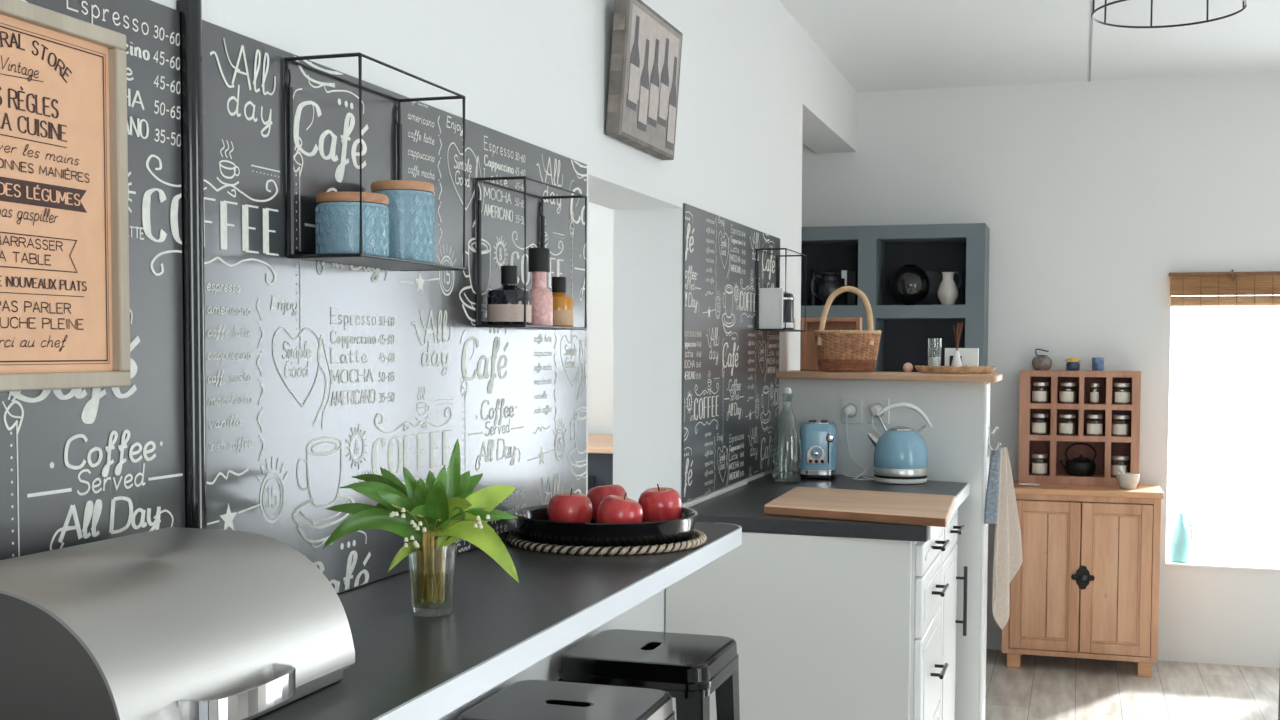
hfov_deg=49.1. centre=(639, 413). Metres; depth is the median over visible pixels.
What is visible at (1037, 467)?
spice jar
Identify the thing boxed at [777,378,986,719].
wall
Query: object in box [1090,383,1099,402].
spice jar
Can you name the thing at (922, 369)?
oval tray
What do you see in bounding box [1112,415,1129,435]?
spice jar
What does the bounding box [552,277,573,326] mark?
bottle
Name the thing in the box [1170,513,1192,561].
bottle
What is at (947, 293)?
jug
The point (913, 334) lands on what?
shelf unit
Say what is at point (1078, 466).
teapot
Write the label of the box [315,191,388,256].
canister
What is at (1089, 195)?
wall
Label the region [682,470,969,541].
countertop
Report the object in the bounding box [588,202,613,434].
wall
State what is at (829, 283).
jug
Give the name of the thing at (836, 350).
wicker basket
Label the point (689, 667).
bar stool
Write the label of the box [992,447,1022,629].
tea towel
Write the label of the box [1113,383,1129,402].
spice jar
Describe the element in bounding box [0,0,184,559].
chalkboard panel
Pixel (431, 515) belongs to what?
bouquet
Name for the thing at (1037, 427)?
spice jar
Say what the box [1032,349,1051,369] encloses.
stone pot
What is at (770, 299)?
box
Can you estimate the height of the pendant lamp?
0.411 m
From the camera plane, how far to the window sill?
5.88 m
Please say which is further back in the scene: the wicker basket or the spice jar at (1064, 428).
the spice jar at (1064, 428)
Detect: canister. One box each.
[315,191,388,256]
[371,180,434,262]
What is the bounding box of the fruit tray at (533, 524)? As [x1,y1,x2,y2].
[514,504,697,546]
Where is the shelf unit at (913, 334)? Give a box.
[800,223,989,371]
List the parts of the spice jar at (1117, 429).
lid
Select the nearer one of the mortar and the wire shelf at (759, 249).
the wire shelf at (759, 249)
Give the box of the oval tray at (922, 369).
[914,365,995,373]
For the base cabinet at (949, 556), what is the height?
0.864 m
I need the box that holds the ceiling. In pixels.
[778,0,1279,91]
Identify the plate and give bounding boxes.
[890,265,929,304]
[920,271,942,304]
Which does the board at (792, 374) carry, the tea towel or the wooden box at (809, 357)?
the wooden box at (809, 357)
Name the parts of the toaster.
dial plate, plate, lever, cord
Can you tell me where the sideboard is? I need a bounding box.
[588,434,612,490]
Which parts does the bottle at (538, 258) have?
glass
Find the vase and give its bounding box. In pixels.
[951,322,963,366]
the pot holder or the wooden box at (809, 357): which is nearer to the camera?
the pot holder
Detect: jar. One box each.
[783,291,793,328]
[1032,382,1048,401]
[1032,413,1048,433]
[1032,453,1047,473]
[1059,382,1076,402]
[1059,414,1075,433]
[1086,414,1102,434]
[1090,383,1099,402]
[1111,455,1128,476]
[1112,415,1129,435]
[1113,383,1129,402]
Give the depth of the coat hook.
4.25 m
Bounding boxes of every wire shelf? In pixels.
[284,52,465,270]
[475,176,586,329]
[755,248,805,331]
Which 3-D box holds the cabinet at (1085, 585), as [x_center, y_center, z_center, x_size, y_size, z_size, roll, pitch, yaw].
[1.816,0.669,5.781,0.618,0.742,0.350,1,3,17]
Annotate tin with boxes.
[841,270,857,304]
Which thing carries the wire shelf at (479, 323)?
attached to the chalkboard panel at (320, 375)
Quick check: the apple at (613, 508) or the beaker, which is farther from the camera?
the beaker
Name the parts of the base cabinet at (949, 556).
door, drawer, handle, handle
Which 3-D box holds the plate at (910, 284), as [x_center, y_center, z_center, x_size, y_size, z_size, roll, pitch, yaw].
[1.141,-0.542,5.917,0.168,0.172,0.168,1,3,17]
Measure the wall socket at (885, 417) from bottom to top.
0.080 m
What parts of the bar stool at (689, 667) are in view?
leg, leg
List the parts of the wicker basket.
handle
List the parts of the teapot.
lid, hoop handle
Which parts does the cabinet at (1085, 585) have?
door, moulding, board panel, door, moulding, board panel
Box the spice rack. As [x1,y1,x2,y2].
[1018,370,1140,486]
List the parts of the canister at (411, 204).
lid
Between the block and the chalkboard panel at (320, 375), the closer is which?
the chalkboard panel at (320, 375)
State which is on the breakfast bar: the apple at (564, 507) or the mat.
the mat
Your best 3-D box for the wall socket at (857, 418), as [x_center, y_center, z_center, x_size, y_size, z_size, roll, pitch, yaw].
[0.674,-0.008,4.466,0.074,0.080,0.012,2,3,37]
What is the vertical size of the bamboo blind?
0.152 m
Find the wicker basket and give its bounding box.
[813,286,881,371]
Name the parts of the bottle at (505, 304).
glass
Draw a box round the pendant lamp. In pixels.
[1091,0,1247,27]
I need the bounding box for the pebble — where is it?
[903,363,912,371]
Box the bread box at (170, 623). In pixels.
[0,527,354,719]
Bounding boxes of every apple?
[547,488,592,522]
[587,481,626,522]
[597,493,642,522]
[638,484,681,521]
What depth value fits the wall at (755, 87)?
3.51 m
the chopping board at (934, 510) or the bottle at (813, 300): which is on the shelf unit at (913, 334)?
the bottle at (813, 300)
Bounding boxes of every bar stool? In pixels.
[458,680,674,719]
[558,629,739,719]
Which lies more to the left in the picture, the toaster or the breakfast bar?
the breakfast bar
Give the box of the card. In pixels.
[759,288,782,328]
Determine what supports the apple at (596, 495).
on the fruit tray at (533, 524)
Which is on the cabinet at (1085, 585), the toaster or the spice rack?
the spice rack
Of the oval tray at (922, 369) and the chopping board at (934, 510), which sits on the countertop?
the chopping board at (934, 510)
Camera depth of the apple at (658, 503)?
2.42 m
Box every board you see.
[764,486,955,526]
[776,370,1001,382]
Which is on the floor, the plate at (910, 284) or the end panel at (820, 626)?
the end panel at (820, 626)
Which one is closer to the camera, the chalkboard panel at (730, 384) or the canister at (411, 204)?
the canister at (411, 204)
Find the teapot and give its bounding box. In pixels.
[1060,443,1096,475]
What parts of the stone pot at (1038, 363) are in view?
lid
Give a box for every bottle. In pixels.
[487,266,531,324]
[528,248,552,325]
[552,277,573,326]
[772,388,800,481]
[808,269,818,305]
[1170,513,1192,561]
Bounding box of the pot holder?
[984,450,1000,523]
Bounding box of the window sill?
[1166,553,1279,570]
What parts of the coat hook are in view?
plate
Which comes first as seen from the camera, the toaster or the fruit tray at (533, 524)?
the fruit tray at (533, 524)
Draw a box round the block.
[945,348,978,366]
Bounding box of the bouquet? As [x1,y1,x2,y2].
[322,439,518,602]
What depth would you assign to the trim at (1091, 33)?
5.17 m
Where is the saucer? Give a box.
[1019,483,1039,485]
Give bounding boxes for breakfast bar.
[253,522,741,719]
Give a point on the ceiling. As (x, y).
(876, 45)
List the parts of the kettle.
cord, spout, lid, handle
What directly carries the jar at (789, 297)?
on the wire shelf at (759, 249)
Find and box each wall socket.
[841,398,862,423]
[868,398,889,423]
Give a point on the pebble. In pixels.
(908, 367)
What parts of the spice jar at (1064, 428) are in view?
lid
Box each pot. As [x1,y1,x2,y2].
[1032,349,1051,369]
[1065,358,1080,370]
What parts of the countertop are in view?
sealing strip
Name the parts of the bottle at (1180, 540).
handle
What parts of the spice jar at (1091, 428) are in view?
lid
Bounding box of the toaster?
[799,405,865,478]
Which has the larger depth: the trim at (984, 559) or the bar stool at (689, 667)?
the trim at (984, 559)
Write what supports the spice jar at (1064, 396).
in the spice rack
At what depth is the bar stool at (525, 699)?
2.29 m
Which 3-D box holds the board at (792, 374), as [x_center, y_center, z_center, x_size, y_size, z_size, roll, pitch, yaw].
[0.784,-0.120,4.473,0.856,0.023,0.257,2,3,38]
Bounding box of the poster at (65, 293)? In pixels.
[0,0,130,391]
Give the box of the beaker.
[1092,358,1103,370]
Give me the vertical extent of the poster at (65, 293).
0.358 m
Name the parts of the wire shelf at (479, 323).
plate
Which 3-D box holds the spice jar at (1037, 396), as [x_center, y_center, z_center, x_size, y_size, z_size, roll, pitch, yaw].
[1.687,-0.089,5.892,0.070,0.088,0.070,2,3,33]
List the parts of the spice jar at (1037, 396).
lid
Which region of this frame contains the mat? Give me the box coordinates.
[505,529,706,555]
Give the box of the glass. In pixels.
[929,357,940,366]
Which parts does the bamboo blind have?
head rail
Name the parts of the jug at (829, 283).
handle, lid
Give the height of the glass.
0.100 m
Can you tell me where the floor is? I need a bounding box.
[985,649,1279,719]
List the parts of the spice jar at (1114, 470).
lid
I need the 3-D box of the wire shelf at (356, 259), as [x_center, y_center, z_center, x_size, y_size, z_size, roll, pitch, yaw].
[-0.344,-0.322,1.863,0.106,0.247,0.307,1,3,17]
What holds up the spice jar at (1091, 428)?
in the spice rack
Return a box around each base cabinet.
[910,527,949,719]
[939,508,967,719]
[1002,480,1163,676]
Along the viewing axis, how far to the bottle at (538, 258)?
2.37 m
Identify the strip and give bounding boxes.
[176,0,206,528]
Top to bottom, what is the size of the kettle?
0.242 m
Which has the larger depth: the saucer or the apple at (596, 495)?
the saucer
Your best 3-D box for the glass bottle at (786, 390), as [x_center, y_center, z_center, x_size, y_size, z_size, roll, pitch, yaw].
[0.443,0.063,4.217,0.086,0.283,0.086,1,3,17]
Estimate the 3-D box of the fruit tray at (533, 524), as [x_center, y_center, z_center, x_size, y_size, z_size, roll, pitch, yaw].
[-0.058,0.190,2.406,0.315,0.043,0.315,1,3,17]
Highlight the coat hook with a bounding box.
[987,426,1000,456]
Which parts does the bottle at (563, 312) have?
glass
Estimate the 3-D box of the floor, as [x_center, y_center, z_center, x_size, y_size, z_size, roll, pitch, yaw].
[0.760,1.239,2.084,5.650,0.060,8.920,1,3,17]
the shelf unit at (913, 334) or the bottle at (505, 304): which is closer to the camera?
the bottle at (505, 304)
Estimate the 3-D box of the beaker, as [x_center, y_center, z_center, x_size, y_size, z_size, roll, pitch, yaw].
[1.907,-0.206,5.828,0.049,0.055,0.049,1,3,17]
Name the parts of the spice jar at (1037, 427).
lid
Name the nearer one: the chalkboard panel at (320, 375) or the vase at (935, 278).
the chalkboard panel at (320, 375)
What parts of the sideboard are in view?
door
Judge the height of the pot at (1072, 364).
0.054 m
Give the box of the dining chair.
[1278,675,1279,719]
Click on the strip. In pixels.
(191, 88)
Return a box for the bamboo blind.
[1169,269,1279,306]
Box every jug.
[811,268,842,305]
[937,271,961,304]
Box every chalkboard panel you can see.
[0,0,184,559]
[202,20,586,593]
[681,203,779,502]
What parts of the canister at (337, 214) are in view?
lid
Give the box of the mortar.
[1116,466,1139,488]
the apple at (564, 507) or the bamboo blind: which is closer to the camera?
the apple at (564, 507)
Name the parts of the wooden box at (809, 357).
panel, panel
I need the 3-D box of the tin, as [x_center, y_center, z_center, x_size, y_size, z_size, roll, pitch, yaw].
[0.900,-0.537,6.008,0.066,0.152,0.060,1,3,17]
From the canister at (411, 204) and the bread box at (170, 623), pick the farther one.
the canister at (411, 204)
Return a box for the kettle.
[852,402,931,483]
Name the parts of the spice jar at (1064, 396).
lid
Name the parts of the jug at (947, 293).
handle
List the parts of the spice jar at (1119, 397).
lid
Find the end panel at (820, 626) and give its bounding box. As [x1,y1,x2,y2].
[665,532,911,719]
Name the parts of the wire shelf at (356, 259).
plate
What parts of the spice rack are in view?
panel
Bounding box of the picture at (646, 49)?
[606,0,682,159]
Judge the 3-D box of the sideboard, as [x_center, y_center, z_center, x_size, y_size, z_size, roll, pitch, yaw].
[-0.238,0.583,4.785,0.730,0.989,0.650,1,3,17]
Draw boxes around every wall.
[151,0,857,719]
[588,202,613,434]
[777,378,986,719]
[802,71,1279,667]
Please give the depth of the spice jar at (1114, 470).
5.79 m
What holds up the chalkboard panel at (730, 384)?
attached to the wall at (755, 87)
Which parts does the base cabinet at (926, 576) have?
drawer, drawer, drawer, drawer, handle, handle, handle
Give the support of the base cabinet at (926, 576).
on the floor
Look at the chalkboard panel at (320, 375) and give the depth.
1.93 m
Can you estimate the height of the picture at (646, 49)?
0.293 m
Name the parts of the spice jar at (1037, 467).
lid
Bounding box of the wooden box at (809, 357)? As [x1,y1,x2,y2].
[801,317,861,370]
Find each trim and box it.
[979,383,989,719]
[1089,0,1092,81]
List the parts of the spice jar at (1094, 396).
lid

